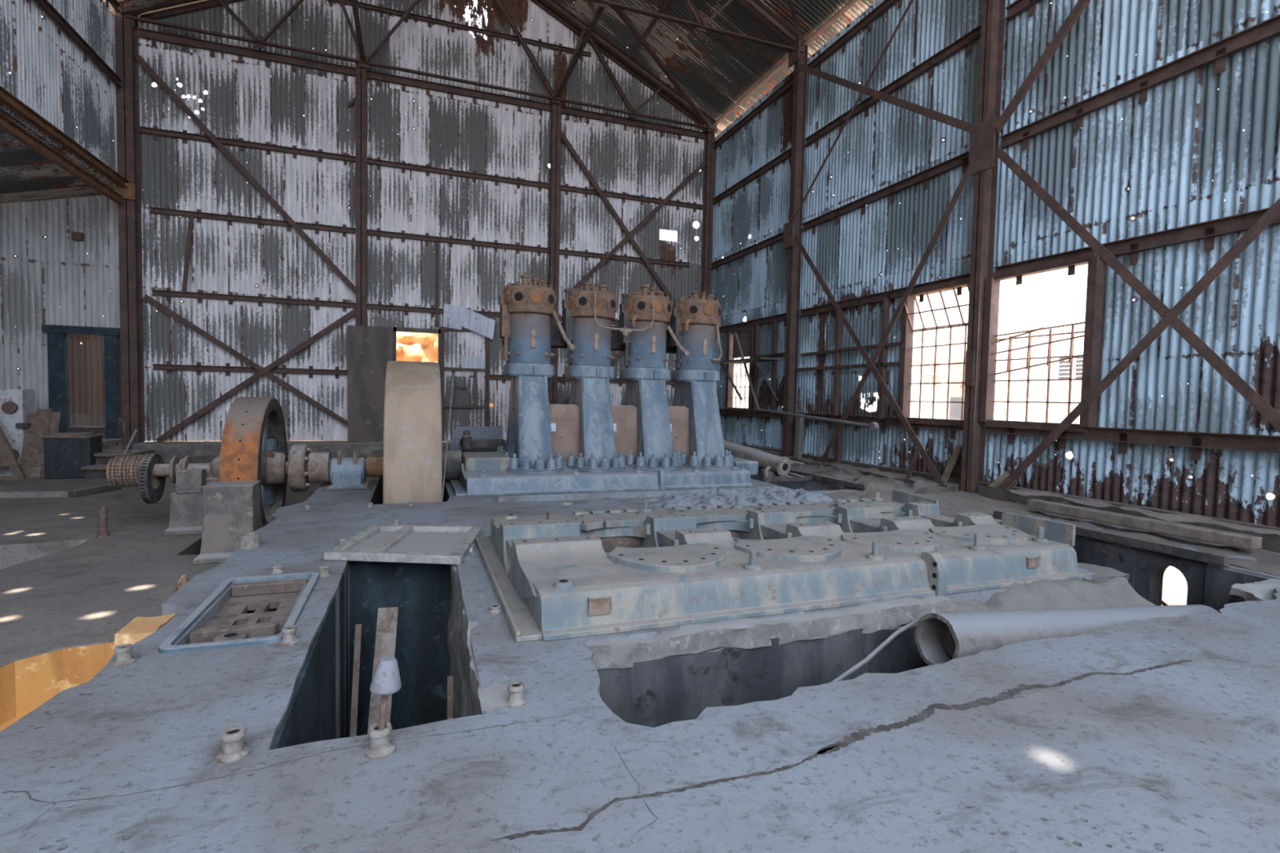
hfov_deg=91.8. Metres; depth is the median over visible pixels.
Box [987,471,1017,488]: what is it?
timber
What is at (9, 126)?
beam
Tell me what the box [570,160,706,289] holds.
diagonal brace
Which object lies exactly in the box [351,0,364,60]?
brace
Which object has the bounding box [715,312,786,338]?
beam
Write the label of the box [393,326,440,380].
door frame
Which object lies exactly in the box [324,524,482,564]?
hatch cover
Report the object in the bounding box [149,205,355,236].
beam
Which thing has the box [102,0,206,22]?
ceiling
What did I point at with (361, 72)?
steel column
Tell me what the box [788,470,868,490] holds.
timber
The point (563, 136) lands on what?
diagonal brace
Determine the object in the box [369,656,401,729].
rod
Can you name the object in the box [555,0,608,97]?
brace
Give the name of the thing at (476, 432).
cover
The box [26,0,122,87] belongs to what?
beam
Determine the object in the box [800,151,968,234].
beam
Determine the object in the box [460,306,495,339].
sheet
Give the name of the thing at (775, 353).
window
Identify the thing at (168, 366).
beam
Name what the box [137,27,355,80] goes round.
beam
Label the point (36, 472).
leaning board
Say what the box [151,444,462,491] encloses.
shaft
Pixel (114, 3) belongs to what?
beam
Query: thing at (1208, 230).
beam
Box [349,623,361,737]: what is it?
plank
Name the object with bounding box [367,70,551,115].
beam
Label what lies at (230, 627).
floor hatch
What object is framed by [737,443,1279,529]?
wall
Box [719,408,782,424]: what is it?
beam
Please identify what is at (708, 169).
steel column
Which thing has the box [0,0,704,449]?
wall
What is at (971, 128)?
diagonal brace
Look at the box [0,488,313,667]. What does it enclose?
floor
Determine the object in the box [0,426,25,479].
plate
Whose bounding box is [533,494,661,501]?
trim
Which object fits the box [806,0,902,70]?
beam
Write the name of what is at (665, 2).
purlin
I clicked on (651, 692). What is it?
wall
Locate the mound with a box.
[637,485,833,509]
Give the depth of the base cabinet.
10.43 m
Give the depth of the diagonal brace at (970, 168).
9.46 m
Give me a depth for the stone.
10.24 m
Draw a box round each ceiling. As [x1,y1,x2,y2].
[0,105,115,204]
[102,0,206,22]
[555,0,897,136]
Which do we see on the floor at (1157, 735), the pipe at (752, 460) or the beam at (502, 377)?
the pipe at (752, 460)
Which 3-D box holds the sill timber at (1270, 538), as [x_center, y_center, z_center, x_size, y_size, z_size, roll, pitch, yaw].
[5.360,1.039,5.832,0.381,0.364,4.824,0,3,-20]
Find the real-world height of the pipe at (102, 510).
0.335 m
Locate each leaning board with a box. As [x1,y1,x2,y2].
[19,412,35,478]
[29,408,52,478]
[29,466,41,478]
[43,412,61,477]
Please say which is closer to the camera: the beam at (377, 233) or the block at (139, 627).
the block at (139, 627)
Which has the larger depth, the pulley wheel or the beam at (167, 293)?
the beam at (167, 293)
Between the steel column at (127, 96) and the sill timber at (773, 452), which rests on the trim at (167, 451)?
the steel column at (127, 96)
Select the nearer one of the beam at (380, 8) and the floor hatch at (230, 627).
the floor hatch at (230, 627)
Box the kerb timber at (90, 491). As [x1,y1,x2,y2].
[67,483,121,497]
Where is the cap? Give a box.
[175,468,205,493]
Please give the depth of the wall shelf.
13.02 m
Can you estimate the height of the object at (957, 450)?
0.598 m
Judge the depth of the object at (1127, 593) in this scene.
4.08 m
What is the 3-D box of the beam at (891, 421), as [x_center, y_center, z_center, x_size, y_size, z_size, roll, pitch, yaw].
[3.877,-0.041,10.541,0.068,0.266,4.200,0,3,-20]
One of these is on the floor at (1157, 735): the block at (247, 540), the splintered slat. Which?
the block at (247, 540)
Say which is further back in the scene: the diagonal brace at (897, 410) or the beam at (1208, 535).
the diagonal brace at (897, 410)
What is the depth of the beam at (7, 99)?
9.44 m
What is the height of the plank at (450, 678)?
2.218 m
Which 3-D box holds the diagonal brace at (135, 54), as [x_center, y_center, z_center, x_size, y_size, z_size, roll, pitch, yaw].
[-7.855,-4.974,12.638,4.077,4.421,0.048,0,3,-20]
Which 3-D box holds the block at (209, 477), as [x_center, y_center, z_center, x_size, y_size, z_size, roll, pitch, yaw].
[-5.140,0.587,7.321,0.380,0.300,0.320,0,3,-20]
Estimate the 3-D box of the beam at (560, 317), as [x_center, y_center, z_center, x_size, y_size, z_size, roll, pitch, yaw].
[-0.226,-2.602,15.664,3.880,0.260,0.068,0,3,-20]
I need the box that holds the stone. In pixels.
[359,445,383,458]
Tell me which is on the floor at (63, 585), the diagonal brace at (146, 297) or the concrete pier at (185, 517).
the concrete pier at (185, 517)
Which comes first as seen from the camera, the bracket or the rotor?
the bracket
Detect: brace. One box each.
[129,0,175,16]
[132,50,355,293]
[142,294,347,426]
[155,307,355,442]
[182,213,193,293]
[346,96,355,107]
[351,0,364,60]
[435,242,438,326]
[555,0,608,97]
[560,128,672,299]
[560,351,625,404]
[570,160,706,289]
[608,0,711,127]
[786,0,804,44]
[791,0,913,223]
[794,235,944,483]
[797,63,977,133]
[820,164,973,462]
[906,446,919,477]
[993,0,1090,131]
[995,147,1279,432]
[995,198,1279,489]
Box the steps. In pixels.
[80,438,154,479]
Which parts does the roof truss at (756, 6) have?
gusset plate, gusset plate, gusset plate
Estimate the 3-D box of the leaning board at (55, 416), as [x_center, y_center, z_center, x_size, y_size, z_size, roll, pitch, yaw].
[-10.093,0.312,10.634,0.150,1.106,0.322,0,3,-20]
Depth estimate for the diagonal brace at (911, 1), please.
10.45 m
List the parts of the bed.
plate, plate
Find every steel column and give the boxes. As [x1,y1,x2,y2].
[114,0,145,449]
[355,62,367,325]
[547,97,561,404]
[700,128,715,299]
[782,38,808,457]
[960,0,1005,493]
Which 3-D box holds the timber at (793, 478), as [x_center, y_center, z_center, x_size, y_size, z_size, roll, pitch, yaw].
[2.238,0.783,9.332,0.820,0.076,0.076,0,3,-20]
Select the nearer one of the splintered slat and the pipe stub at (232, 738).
the pipe stub at (232, 738)
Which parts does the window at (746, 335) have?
shutter panel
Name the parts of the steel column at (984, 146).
splice plate, gusset plate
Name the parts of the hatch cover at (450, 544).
rail, thin panel, rail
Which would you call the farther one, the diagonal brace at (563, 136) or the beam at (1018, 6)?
the diagonal brace at (563, 136)
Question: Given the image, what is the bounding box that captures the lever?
[122,429,137,454]
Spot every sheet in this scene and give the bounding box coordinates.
[442,303,462,329]
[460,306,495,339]
[462,355,485,368]
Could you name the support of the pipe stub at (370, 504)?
on the floor at (1157, 735)
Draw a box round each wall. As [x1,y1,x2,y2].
[0,0,117,186]
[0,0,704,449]
[0,642,113,731]
[446,564,507,718]
[596,624,928,728]
[711,0,1279,527]
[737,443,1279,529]
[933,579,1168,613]
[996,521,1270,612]
[1131,546,1208,604]
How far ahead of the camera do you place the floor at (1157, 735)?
2.10 m
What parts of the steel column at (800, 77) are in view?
gusset plate, gusset plate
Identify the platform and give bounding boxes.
[0,477,128,497]
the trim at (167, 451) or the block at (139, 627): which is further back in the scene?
the trim at (167, 451)
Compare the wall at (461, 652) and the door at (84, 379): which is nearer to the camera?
the wall at (461, 652)
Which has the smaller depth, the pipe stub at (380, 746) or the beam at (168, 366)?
the pipe stub at (380, 746)
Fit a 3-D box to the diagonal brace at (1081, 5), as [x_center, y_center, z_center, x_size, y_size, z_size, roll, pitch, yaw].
[5.044,-4.938,6.747,0.048,2.426,2.572,0,3,-20]
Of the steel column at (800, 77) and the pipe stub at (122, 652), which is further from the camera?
the steel column at (800, 77)
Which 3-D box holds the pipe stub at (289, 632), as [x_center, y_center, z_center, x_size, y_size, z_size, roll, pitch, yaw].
[-1.669,0.993,2.951,0.084,0.075,0.084,0,3,-20]
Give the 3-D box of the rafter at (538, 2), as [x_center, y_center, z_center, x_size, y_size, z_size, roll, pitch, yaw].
[-1.132,-9.262,14.973,6.000,2.990,0.080,0,3,-20]
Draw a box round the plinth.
[586,564,1131,669]
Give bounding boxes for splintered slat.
[469,542,475,551]
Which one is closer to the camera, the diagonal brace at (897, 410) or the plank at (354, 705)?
the plank at (354, 705)
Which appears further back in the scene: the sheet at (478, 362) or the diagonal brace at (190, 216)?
the sheet at (478, 362)
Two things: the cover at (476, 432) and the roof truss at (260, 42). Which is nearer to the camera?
the cover at (476, 432)
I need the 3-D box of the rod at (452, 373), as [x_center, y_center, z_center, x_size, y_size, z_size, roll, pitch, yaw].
[-2.117,0.119,6.823,0.126,1.412,0.016,0,3,-20]
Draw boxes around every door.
[41,324,122,442]
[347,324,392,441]
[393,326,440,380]
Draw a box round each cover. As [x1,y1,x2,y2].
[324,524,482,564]
[449,426,503,453]
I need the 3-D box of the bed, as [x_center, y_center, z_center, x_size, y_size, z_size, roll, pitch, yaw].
[0.897,1.274,4.719,3.995,1.255,2.280,0,3,-20]
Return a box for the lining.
[271,560,450,749]
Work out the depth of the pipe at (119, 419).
11.49 m
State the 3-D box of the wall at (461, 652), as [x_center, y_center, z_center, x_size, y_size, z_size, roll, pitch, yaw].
[-0.991,2.326,3.640,0.201,2.654,2.624,0,3,-20]
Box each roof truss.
[120,0,718,133]
[586,0,805,56]
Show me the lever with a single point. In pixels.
(135, 430)
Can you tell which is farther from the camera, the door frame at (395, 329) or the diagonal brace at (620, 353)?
the diagonal brace at (620, 353)
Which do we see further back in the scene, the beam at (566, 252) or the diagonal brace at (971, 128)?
the beam at (566, 252)
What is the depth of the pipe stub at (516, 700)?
2.39 m
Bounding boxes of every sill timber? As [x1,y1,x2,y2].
[757,448,782,457]
[788,456,960,491]
[979,486,1279,551]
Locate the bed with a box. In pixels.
[475,488,1085,642]
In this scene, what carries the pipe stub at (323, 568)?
on the floor at (1157, 735)
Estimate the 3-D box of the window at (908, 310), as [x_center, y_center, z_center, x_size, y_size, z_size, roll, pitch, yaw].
[4.365,-1.058,9.108,0.270,2.070,1.420,0,3,-20]
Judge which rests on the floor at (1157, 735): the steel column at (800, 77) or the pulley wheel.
the steel column at (800, 77)
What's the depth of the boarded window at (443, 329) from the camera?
14.29 m
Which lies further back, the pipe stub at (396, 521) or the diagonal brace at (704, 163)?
the diagonal brace at (704, 163)
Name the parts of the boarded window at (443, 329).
rail, rail, rail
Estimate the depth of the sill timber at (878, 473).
9.73 m
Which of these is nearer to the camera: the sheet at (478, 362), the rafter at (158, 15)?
the rafter at (158, 15)
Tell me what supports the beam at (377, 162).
attached to the steel column at (361, 72)
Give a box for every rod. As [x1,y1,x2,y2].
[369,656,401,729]
[441,373,453,501]
[831,618,919,682]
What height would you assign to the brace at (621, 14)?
0.095 m
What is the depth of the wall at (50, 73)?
9.95 m
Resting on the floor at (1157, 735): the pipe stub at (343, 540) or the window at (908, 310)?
the pipe stub at (343, 540)
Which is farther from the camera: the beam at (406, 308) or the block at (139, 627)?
the beam at (406, 308)
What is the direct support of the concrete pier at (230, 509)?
on the floor at (63, 585)
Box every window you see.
[440,326,489,440]
[725,325,755,412]
[752,320,785,412]
[796,297,900,419]
[897,277,969,426]
[978,251,1106,432]
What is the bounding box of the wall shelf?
[719,356,783,401]
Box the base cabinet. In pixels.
[39,432,104,479]
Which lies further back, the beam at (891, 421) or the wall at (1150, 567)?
the beam at (891, 421)
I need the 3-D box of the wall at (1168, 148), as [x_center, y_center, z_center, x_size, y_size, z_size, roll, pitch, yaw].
[5.911,-2.990,5.236,0.032,7.870,23.870,0,3,-20]
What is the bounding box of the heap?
[111,452,323,499]
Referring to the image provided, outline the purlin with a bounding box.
[624,0,670,63]
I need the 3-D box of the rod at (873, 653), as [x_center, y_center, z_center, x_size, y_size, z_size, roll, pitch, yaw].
[1.212,1.157,3.190,1.292,0.099,0.091,-1,4,-42]
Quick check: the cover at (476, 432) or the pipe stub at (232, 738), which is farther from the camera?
the cover at (476, 432)
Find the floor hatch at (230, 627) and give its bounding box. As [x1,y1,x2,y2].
[158,572,319,653]
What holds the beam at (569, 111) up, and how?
attached to the steel column at (556, 108)
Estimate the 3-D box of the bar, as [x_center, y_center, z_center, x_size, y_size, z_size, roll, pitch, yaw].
[2.945,-1.061,12.136,0.156,2.014,4.996,0,3,-19]
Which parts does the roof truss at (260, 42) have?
gusset plate, gusset plate, gusset plate, gusset plate, gusset plate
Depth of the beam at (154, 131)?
12.66 m
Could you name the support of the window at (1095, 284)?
in the wall at (1168, 148)
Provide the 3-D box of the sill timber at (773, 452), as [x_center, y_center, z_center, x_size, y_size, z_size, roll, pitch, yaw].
[2.307,0.553,14.267,0.303,0.241,3.269,0,3,-20]
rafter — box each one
[140,0,244,22]
[530,0,704,125]
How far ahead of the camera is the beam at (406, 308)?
13.89 m
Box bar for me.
[734,332,879,431]
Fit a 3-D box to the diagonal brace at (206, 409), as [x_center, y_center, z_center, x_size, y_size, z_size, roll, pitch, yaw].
[-7.803,-1.127,12.832,3.715,2.933,0.048,0,3,-20]
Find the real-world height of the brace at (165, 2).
0.115 m
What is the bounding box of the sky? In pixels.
[736,179,1225,423]
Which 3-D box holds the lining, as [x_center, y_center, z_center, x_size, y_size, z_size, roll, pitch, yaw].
[-1.399,2.313,3.518,0.755,2.578,2.605,0,3,-20]
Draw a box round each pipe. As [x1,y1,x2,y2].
[97,506,109,537]
[118,417,126,447]
[723,440,804,484]
[914,604,1218,665]
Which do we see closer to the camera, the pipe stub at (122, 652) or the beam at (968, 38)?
the pipe stub at (122, 652)
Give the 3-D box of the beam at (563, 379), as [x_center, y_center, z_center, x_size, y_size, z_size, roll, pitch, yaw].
[-0.256,-1.144,15.732,3.880,0.260,0.068,0,3,-20]
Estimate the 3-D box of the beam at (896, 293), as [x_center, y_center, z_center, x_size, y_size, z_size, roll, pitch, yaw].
[3.919,-2.088,10.446,0.068,0.266,4.200,0,3,-20]
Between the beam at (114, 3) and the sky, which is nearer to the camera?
the beam at (114, 3)
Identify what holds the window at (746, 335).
in the wall at (1168, 148)
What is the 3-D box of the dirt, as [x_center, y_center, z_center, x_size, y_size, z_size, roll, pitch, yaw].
[1.718,1.159,3.357,0.037,0.241,0.242,0,3,-20]
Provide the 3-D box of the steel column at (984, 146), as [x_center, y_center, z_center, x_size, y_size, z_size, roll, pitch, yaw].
[4.607,-3.265,8.236,0.250,8.450,0.380,0,3,-20]
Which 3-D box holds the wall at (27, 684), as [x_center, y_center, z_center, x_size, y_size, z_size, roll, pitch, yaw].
[-2.874,2.058,2.517,1.055,1.140,3.285,0,3,-20]
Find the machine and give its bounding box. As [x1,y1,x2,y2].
[0,388,35,475]
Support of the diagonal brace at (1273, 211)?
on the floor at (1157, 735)
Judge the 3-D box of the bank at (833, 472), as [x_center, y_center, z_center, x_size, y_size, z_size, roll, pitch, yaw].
[2.971,0.817,10.270,1.332,0.288,4.402,0,3,-20]
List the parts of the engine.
cylinder frame, inspection plate, crankcase door, cylinder frame, inspection plate, crankcase door, cylinder frame, inspection plate, crankcase door, cylinder frame, inspection plate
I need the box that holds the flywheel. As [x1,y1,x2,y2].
[382,360,441,504]
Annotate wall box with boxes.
[71,231,84,240]
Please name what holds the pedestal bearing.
on the floor at (1157, 735)
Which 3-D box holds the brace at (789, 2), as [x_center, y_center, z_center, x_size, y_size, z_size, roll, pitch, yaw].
[2.052,-7.410,9.522,0.075,0.135,5.766,2,3,23]
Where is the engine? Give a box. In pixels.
[448,271,752,496]
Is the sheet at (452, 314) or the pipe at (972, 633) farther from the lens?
the sheet at (452, 314)
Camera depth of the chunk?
4.24 m
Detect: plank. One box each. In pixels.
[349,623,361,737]
[367,607,398,734]
[447,675,453,717]
[938,495,1279,576]
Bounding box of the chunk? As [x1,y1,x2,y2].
[1225,578,1279,601]
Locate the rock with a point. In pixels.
(411, 346)
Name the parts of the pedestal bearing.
plate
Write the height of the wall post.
0.880 m
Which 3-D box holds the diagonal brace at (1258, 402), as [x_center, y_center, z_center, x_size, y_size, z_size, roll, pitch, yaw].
[5.089,-1.701,6.595,0.048,3.562,3.122,0,3,-20]
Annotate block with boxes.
[112,612,175,655]
[186,464,219,484]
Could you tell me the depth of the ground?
7.62 m
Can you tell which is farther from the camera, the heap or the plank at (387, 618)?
the heap
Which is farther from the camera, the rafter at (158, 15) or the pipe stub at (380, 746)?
the rafter at (158, 15)
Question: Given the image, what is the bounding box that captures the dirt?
[940,622,955,659]
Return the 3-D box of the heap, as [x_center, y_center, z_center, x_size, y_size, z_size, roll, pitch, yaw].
[-6.979,0.769,10.922,3.000,0.490,3.200,0,3,-20]
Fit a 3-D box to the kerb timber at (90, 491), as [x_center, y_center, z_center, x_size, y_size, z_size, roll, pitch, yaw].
[-8.411,0.969,9.957,0.120,0.120,1.551,1,3,1]
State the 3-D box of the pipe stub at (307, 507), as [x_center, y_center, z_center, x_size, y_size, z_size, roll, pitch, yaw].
[-3.364,0.820,6.277,0.068,0.045,0.068,0,3,-20]
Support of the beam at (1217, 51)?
attached to the steel column
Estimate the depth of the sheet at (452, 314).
14.11 m
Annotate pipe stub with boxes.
[111,644,136,666]
[216,725,249,764]
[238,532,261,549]
[269,564,284,574]
[279,625,299,646]
[303,504,311,510]
[318,564,331,577]
[338,537,346,545]
[364,721,395,759]
[366,502,373,507]
[392,519,400,524]
[407,501,413,506]
[488,604,502,614]
[505,680,526,708]
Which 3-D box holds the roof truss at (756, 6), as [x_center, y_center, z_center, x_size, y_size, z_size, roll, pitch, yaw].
[-2.561,-8.942,10.071,12.570,3.185,0.212,0,3,-20]
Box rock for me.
[181,244,582,441]
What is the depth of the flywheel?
6.93 m
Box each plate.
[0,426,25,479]
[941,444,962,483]
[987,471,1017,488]
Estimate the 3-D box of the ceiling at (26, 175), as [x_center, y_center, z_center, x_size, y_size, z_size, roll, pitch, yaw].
[-8.665,-3.275,0.068,5.757,1.410,24.200,0,3,-20]
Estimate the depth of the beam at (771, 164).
14.06 m
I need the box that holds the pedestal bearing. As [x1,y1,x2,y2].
[321,449,374,491]
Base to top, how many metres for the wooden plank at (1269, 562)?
0.125 m
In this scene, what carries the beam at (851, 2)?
attached to the steel column at (984, 146)
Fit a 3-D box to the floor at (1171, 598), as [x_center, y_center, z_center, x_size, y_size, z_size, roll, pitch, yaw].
[4.977,2.198,6.095,1.650,0.850,2.000,0,3,-20]
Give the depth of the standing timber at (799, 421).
12.11 m
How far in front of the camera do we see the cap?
7.00 m
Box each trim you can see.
[131,440,506,463]
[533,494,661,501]
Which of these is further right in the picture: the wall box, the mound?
the mound
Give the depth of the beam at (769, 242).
14.31 m
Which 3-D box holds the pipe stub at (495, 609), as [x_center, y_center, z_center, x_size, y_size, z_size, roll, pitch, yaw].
[-0.800,1.009,3.429,0.081,0.035,0.081,0,3,-20]
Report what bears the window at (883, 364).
in the wall at (1168, 148)
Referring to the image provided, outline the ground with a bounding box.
[777,424,1275,595]
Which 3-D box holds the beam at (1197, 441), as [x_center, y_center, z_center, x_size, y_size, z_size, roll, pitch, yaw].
[5.489,0.191,6.132,0.068,0.276,4.720,0,3,-20]
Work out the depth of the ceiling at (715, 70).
13.67 m
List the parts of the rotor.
spider arm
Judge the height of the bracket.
0.334 m
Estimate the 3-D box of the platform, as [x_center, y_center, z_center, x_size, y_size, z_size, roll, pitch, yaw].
[-11.562,0.933,9.549,6.850,0.100,2.750,0,3,-20]
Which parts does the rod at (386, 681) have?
rod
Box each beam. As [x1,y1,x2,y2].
[0,85,128,187]
[0,112,124,204]
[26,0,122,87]
[106,0,121,13]
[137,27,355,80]
[139,125,355,164]
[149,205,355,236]
[151,287,355,311]
[152,360,347,378]
[327,0,591,59]
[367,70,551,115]
[367,156,549,191]
[367,227,548,255]
[367,301,499,317]
[488,372,511,382]
[557,373,675,387]
[558,315,670,326]
[559,247,690,270]
[560,183,704,212]
[561,106,706,142]
[710,231,783,272]
[711,147,791,206]
[712,0,858,124]
[712,76,793,150]
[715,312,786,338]
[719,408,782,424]
[795,413,963,439]
[798,273,969,322]
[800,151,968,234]
[804,24,981,147]
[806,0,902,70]
[985,422,1279,466]
[993,207,1279,284]
[999,13,1279,150]
[1004,0,1040,20]
[1026,499,1262,550]
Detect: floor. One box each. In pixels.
[0,465,1279,852]
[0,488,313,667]
[1161,589,1186,605]
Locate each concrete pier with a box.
[162,491,202,536]
[192,480,261,564]
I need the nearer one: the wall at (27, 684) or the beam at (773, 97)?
the wall at (27, 684)
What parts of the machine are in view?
handle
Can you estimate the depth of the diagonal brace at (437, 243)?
14.01 m
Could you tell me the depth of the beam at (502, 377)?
14.62 m
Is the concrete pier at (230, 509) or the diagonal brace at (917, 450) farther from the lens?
the diagonal brace at (917, 450)
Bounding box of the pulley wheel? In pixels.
[219,396,287,527]
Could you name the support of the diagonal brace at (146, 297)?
attached to the steel column at (127, 96)
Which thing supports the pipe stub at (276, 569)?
on the floor at (1157, 735)
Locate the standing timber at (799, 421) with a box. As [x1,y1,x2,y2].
[793,413,804,458]
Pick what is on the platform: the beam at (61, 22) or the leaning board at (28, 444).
the leaning board at (28, 444)
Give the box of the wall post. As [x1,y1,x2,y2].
[833,418,842,463]
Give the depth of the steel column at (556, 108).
14.67 m
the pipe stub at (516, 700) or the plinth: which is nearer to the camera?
the pipe stub at (516, 700)
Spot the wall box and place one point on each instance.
(75, 235)
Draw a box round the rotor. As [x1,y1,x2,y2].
[106,453,192,503]
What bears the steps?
on the platform
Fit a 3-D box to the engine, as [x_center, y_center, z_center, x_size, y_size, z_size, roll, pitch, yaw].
[-0.637,-0.206,8.909,3.983,3.762,2.280,0,3,-20]
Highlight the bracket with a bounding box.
[174,574,188,592]
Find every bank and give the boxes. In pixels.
[758,457,933,494]
[822,487,1053,518]
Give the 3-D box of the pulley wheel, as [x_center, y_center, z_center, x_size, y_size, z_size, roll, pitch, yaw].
[-4.624,0.509,7.505,0.365,1.730,1.732,0,3,-20]
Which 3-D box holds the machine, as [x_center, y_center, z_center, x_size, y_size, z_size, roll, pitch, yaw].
[-10.738,0.105,10.621,0.630,1.490,0.520,0,3,-20]
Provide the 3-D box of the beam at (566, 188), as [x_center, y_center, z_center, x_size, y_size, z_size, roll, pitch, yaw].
[-0.162,-5.718,15.520,3.880,0.260,0.068,0,3,-20]
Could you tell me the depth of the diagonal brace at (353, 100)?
13.15 m

